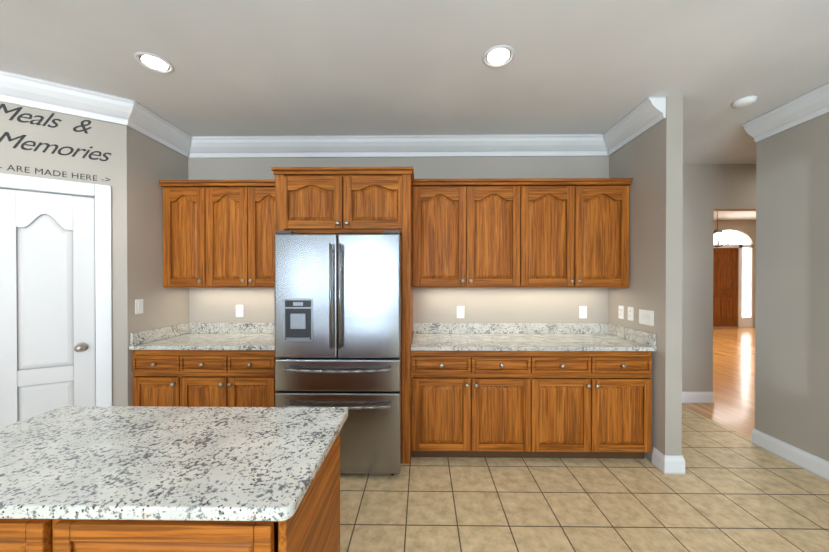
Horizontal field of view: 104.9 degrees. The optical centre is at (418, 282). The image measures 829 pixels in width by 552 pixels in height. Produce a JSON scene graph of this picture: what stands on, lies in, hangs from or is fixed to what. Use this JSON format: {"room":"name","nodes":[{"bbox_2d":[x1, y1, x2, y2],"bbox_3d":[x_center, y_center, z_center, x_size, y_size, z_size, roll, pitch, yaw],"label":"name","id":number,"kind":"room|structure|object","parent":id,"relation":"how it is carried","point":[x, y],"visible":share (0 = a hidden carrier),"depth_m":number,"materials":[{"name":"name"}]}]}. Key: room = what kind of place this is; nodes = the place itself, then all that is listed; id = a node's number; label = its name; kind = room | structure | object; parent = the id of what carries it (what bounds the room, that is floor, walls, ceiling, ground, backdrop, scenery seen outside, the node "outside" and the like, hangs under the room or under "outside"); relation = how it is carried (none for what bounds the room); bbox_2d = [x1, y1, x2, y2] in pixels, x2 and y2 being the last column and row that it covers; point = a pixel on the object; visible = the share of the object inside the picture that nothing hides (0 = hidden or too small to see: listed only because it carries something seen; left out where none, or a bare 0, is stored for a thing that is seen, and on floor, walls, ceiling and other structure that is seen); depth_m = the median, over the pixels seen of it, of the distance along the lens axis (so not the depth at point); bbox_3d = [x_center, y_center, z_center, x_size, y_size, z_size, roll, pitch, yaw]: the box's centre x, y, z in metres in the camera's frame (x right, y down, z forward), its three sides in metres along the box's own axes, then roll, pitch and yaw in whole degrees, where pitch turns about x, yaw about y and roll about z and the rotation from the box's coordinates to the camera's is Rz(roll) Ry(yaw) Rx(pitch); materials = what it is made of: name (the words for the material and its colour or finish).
{"room":"kitchen","nodes":[
{"label":"kitchen","id":0,"kind":"room"},
{"bbox_2d":[0,102,127,405],"bbox_3d":[-2.986,0.017,2.088,1.650,2.770,0.120,0,0,-31],"label":"wall","id":1,"kind":"structure","parent":0,"point":[102,137],"depth_m":2.37,"materials":[{"name":"beige paint"}]},
{"bbox_2d":[0,104,91,133],"bbox_3d":[-2.621,-1.149,2.232,0.488,0.104,0.001,0,0,-31],"label":"wall decal","id":2,"kind":"object","parent":1,"relation":"attached to","point":[18,109],"visible":1,"depth_m":2.22},
{"bbox_2d":[0,188,95,427],"bbox_3d":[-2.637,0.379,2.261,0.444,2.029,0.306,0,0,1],"label":"pantry door","id":3,"kind":"structure","parent":1,"relation":"in","point":[47,312],"depth_m":2.25,"materials":[{"name":"white paint"}]},
{"bbox_2d":[0,165,109,180],"bbox_3d":[-2.579,-0.779,2.260,0.584,0.040,0.001,0,0,-30],"label":"wall decal","id":4,"kind":"object","parent":1,"relation":"attached to","point":[20,168],"visible":1,"depth_m":2.26},
{"bbox_2d":[0,132,110,160],"bbox_3d":[-2.569,-0.965,2.265,0.579,0.104,0.001,0,0,-33],"label":"wall decal","id":5,"kind":"object","parent":1,"relation":"attached to","point":[21,137],"visible":1,"depth_m":2.25},
{"bbox_2d":[0,173,111,405],"bbox_3d":[-2.648,0.334,2.284,0.696,2.133,0.137,0,0,-31],"label":"door frame","id":6,"kind":"structure","parent":1,"relation":"attached to","point":[101,194],"depth_m":2.37,"materials":[{"name":"white paint"}]},
{"bbox_2d":[0,70,119,123],"bbox_3d":[-3.074,-1.289,1.912,1.590,0.156,1.113,0,0,1],"label":"crown molding","id":7,"kind":"structure","parent":1,"relation":"attached to","point":[17,89],"depth_m":2.21,"materials":[{"name":"white paint"}]},
{"bbox_2d":[126,126,188,405],"bbox_3d":[-2.306,0.013,2.791,0.120,2.770,0.650,0,0,1],"label":"wall","id":8,"kind":"structure","parent":0,"point":[151,163],"depth_m":2.66,"materials":[{"name":"beige paint"}]},
{"bbox_2d":[135,299,142,313],"bbox_3d":[-2.243,0.190,2.566,0.012,0.117,0.072,0,0,1],"label":"light switch","id":9,"kind":"object","parent":8,"relation":"attached to","point":[138,306],"visible":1,"depth_m":2.56,"materials":[{"name":"white plastic"}]},
{"bbox_2d":[116,96,191,153],"bbox_3d":[-2.185,-1.293,2.682,0.125,0.156,0.589,0,0,1],"label":"crown molding","id":10,"kind":"structure","parent":8,"relation":"attached to","point":[130,113],"depth_m":2.61,"materials":[{"name":"white paint"}]},
{"bbox_2d":[188,156,608,322],"bbox_3d":[-0.266,0.011,3.150,4.190,2.770,0.120,0,0,1],"label":"wall","id":11,"kind":"structure","parent":0,"point":[479,304],"depth_m":3.08,"materials":[{"name":"beige paint"}]},
{"bbox_2d":[159,180,274,286],"bbox_3d":[-1.674,-0.427,2.926,1.137,0.930,0.355,0,0,1],"label":"upper cabinet","id":12,"kind":"object","parent":11,"relation":"attached to","point":[218,233],"visible":0.81,"depth_m":2.78,"materials":[{"name":"brown wood"}]},
{"bbox_2d":[236,305,242,316],"bbox_3d":[-1.742,0.272,3.105,0.072,0.117,0.009,0,0,1],"label":"electrical outlet","id":13,"kind":"object","parent":11,"relation":"attached to","point":[239,310],"visible":1,"depth_m":3.10,"materials":[{"name":"white plastic"}]},
{"bbox_2d":[181,134,610,157],"bbox_3d":[-0.208,-1.294,3.020,4.070,0.156,0.125,0,0,1],"label":"crown molding","id":14,"kind":"structure","parent":11,"relation":"attached to","point":[489,145],"depth_m":3.01,"materials":[{"name":"white paint"}]},
{"bbox_2d":[457,306,463,317],"bbox_3d":[0.408,0.282,3.078,0.072,0.117,0.009,0,0,1],"label":"electrical outlet","id":15,"kind":"object","parent":11,"relation":"attached to","point":[460,311],"visible":1,"depth_m":3.08,"materials":[{"name":"white plastic"}]},
{"bbox_2d":[412,178,531,286],"bbox_3d":[0.449,-0.427,2.914,1.006,0.930,0.323,0,0,1],"label":"upper cabinet","id":16,"kind":"object","parent":11,"relation":"attached to","point":[466,232],"depth_m":2.75,"materials":[{"name":"brown wood"}]},
{"bbox_2d":[532,178,631,286],"bbox_3d":[1.319,-0.427,2.903,1.006,0.930,0.323,0,0,1],"label":"upper cabinet","id":17,"kind":"object","parent":11,"relation":"attached to","point":[551,232],"depth_m":2.74,"materials":[{"name":"brown wood"}]},
{"bbox_2d":[579,306,586,317],"bbox_3d":[1.583,0.282,3.062,0.072,0.117,0.009,0,0,1],"label":"electrical outlet","id":18,"kind":"object","parent":11,"relation":"attached to","point":[582,311],"visible":1,"depth_m":3.06,"materials":[{"name":"white plastic"}]},
{"bbox_2d":[0,0,828,163],"bbox_3d":[1.362,-1.404,-0.539,10.600,0.100,8.700,0,0,1],"label":"ceiling","id":19,"kind":"structure","parent":0,"point":[315,67],"depth_m":1.97,"materials":[{"name":"paint"}]},
{"bbox_2d":[134,52,173,72],"bbox_3d":[-1.636,-1.370,1.980,0.194,0.020,0.194,0,0,1],"label":"recessed light","id":20,"kind":"object","parent":19,"relation":"in","point":[154,62],"visible":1,"depth_m":1.97,"materials":[{"name":"white paint"}]},
{"bbox_2d":[482,44,514,67],"bbox_3d":[0.483,-1.369,1.923,0.194,0.020,0.194,0,0,1],"label":"recessed light","id":21,"kind":"object","parent":19,"relation":"in","point":[498,56],"visible":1,"depth_m":1.92,"materials":[{"name":"white paint"}]},
{"bbox_2d":[731,96,756,108],"bbox_3d":[2.449,-1.350,2.397,0.136,0.038,0.136,0,0,1],"label":"smoke detector","id":22,"kind":"object","parent":19,"relation":"attached to","point":[744,102],"visible":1,"depth_m":2.37,"materials":[{"name":"white plastic"}]},
{"bbox_2d":[340,406,828,551],"bbox_3d":[-0.498,1.446,-0.500,6.880,0.060,8.700,0,0,1],"label":"floor","id":23,"kind":"structure","parent":0,"point":[730,490],"depth_m":2.02,"materials":[{"name":"beige tile"}]},
{"bbox_2d":[0,432,339,551],"bbox_3d":[-0.859,0.969,0.984,1.100,0.878,0.545,0,0,1],"label":"base cabinet","id":24,"kind":"object","parent":23,"relation":"on","point":[312,524],"visible":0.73,"depth_m":0.74,"materials":[{"name":"brown wood"}]},
{"bbox_2d":[0,406,347,520],"bbox_3d":[-0.859,0.513,0.998,1.160,0.030,0.571,0,0,1],"label":"countertop","id":25,"kind":"structure","parent":24,"relation":"on","point":[172,463],"depth_m":0.89,"materials":[{"name":"white stone"}]},
{"bbox_2d":[132,350,275,406],"bbox_3d":[-1.676,0.959,2.783,1.137,0.878,0.655,0,0,1],"label":"base cabinet","id":26,"kind":"object","parent":23,"relation":"on","point":[203,378],"visible":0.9,"depth_m":2.49,"materials":[{"name":"brown wood"}]},
{"bbox_2d":[129,323,274,349],"bbox_3d":[-1.676,0.454,2.789,1.138,0.130,0.639,0,0,1],"label":"countertop","id":27,"kind":"structure","parent":26,"relation":"on","point":[222,336],"depth_m":2.76,"materials":[{"name":"white stone"}]},
{"bbox_2d":[274,230,401,475],"bbox_3d":[-0.573,0.512,2.628,0.900,1.775,0.836,0,0,1],"label":"refrigerator","id":28,"kind":"object","parent":23,"relation":"on","point":[338,320],"visible":0.88,"depth_m":2.27,"materials":[{"name":"silver metal"}]},
{"bbox_2d":[271,167,413,463],"bbox_3d":[-0.581,0.253,2.766,1.094,2.290,0.653,0,0,1],"label":"cabinet surround","id":29,"kind":"object","parent":23,"relation":"on","point":[343,200],"visible":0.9,"depth_m":2.47,"materials":[{"name":"brown wood"}]},
{"bbox_2d":[411,351,542,457],"bbox_3d":[0.439,0.959,2.772,0.990,0.878,0.624,0,0,1],"label":"base cabinet","id":30,"kind":"object","parent":23,"relation":"on","point":[537,404],"depth_m":2.46,"materials":[{"name":"brown wood"}]},
{"bbox_2d":[543,351,651,458],"bbox_3d":[1.309,0.959,2.761,0.990,0.878,0.624,0,0,1],"label":"base cabinet","id":31,"kind":"object","parent":23,"relation":"on","point":[597,404],"depth_m":2.45,"materials":[{"name":"brown wood"}]},
{"bbox_2d":[411,323,656,350],"bbox_3d":[0.884,0.454,2.757,1.878,0.130,0.639,0,0,1],"label":"countertop","id":32,"kind":"structure","parent":31,"relation":"on","point":[518,337],"depth_m":2.81,"materials":[{"name":"white stone"}]},
{"bbox_2d":[608,96,682,461],"bbox_3d":[1.887,0.012,3.027,0.120,2.770,1.370,0,0,1],"label":"wall","id":33,"kind":"structure","parent":0,"point":[650,161],"depth_m":2.40,"materials":[{"name":"beige paint"}]},
{"bbox_2d":[618,306,623,318],"bbox_3d":[1.820,0.263,2.864,0.009,0.117,0.072,0,0,1],"label":"outlet","id":34,"kind":"object","parent":33,"relation":"attached to","point":[620,312],"visible":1,"depth_m":2.85,"materials":[{"name":"white plastic"}]},
{"bbox_2d":[628,307,633,320],"bbox_3d":[1.819,0.264,2.734,0.009,0.117,0.072,0,0,1],"label":"outlet","id":35,"kind":"object","parent":33,"relation":"attached to","point":[630,313],"visible":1,"depth_m":2.72,"materials":[{"name":"white plastic"}]},
{"bbox_2d":[604,97,665,153],"bbox_3d":[1.760,-1.292,2.635,0.125,0.156,0.585,0,0,1],"label":"crown molding","id":36,"kind":"structure","parent":33,"relation":"attached to","point":[648,113],"depth_m":2.57,"materials":[{"name":"white paint"}]},
{"bbox_2d":[639,309,653,325],"bbox_3d":[1.815,0.275,2.544,0.012,0.117,0.164,0,0,1],"label":"light switch","id":37,"kind":"object","parent":33,"relation":"attached to","point":[646,317],"visible":1,"depth_m":2.53,"materials":[{"name":"white plastic"}]},
{"bbox_2d":[652,447,684,473],"bbox_3d":[1.941,1.331,3.011,0.042,0.132,1.355,0,0,1],"label":"baseboard","id":38,"kind":"structure","parent":33,"relation":"attached to","point":[676,463],"depth_m":2.34,"materials":[{"name":"white paint"}]},
{"bbox_2d":[682,327,754,438],"bbox_3d":[7.135,1.411,5.953,8.220,0.060,8.200,0,0,1],"label":"floor","id":39,"kind":"structure","parent":0,"point":[732,407],"depth_m":4.50,"materials":[{"name":"brown wood"}]},
{"bbox_2d":[682,164,755,391],"bbox_3d":[6.546,-0.257,3.711,9.180,3.300,0.120,0,0,1],"label":"wall","id":40,"kind":"structure","parent":0,"point":[709,190],"depth_m":3.69,"materials":[{"name":"beige paint"}]},
{"bbox_2d":[682,392,713,403],"bbox_3d":[2.686,1.327,3.702,1.460,0.132,0.015,0,0,1],"label":"baseboard","id":41,"kind":"structure","parent":40,"relation":"attached to","point":[687,397],"depth_m":3.69,"materials":[{"name":"white paint"}]},
{"bbox_2d":[713,220,755,326],"bbox_3d":[7.296,-0.290,9.907,7.840,3.300,0.150,0,0,1],"label":"wall","id":42,"kind":"structure","parent":0,"point":[747,228],"depth_m":9.80,"materials":[{"name":"beige paint"}]},
{"bbox_2d":[713,248,737,326],"bbox_3d":[9.400,0.138,9.830,0.910,2.434,0.104,0,0,1],"label":"front door","id":43,"kind":"structure","parent":42,"relation":"in","point":[725,287],"depth_m":9.84,"materials":[{"name":"brown wood"}]},
{"bbox_2d":[713,230,749,316],"bbox_3d":[9.591,-0.289,9.877,1.366,2.698,0.026,0,0,1],"label":"window","id":44,"kind":"structure","parent":42,"relation":"in","point":[730,237],"depth_m":9.88,"materials":[{"name":"white paint"}]},
{"bbox_2d":[714,211,755,219],"bbox_3d":[7.257,-1.974,6.883,8.000,0.100,6.300,0,0,1],"label":"ceiling","id":45,"kind":"structure","parent":0,"point":[736,215],"depth_m":9.14,"materials":[{"name":"paint"}]},
{"bbox_2d":[713,211,723,246],"bbox_3d":[7.349,-1.403,7.835,0.230,1.050,0.203,0,0,1],"label":"pendant lantern","id":46,"kind":"object","parent":45,"relation":"hanging from","point":[717,230],"visible":0.79,"depth_m":7.82,"materials":[{"name":"white glass"}]},
{"bbox_2d":[755,113,828,460],"bbox_3d":[2.936,0.033,-0.969,0.120,2.770,7.465,0,0,1],"label":"wall","id":47,"kind":"structure","parent":0,"point":[792,307],"depth_m":2.48,"materials":[{"name":"beige paint"}]},
{"bbox_2d":[742,82,828,141],"bbox_3d":[2.814,-1.273,-0.976,0.125,0.156,7.462,0,0,1],"label":"crown molding","id":48,"kind":"structure","parent":47,"relation":"attached to","point":[813,104],"depth_m":2.44,"materials":[{"name":"white paint"}]},
{"bbox_2d":[751,428,828,480],"bbox_3d":[2.869,1.352,-0.954,0.015,0.132,7.480,0,0,1],"label":"baseboard","id":49,"kind":"structure","parent":47,"relation":"attached to","point":[801,458],"depth_m":2.48,"materials":[{"name":"white paint"}]}
]}

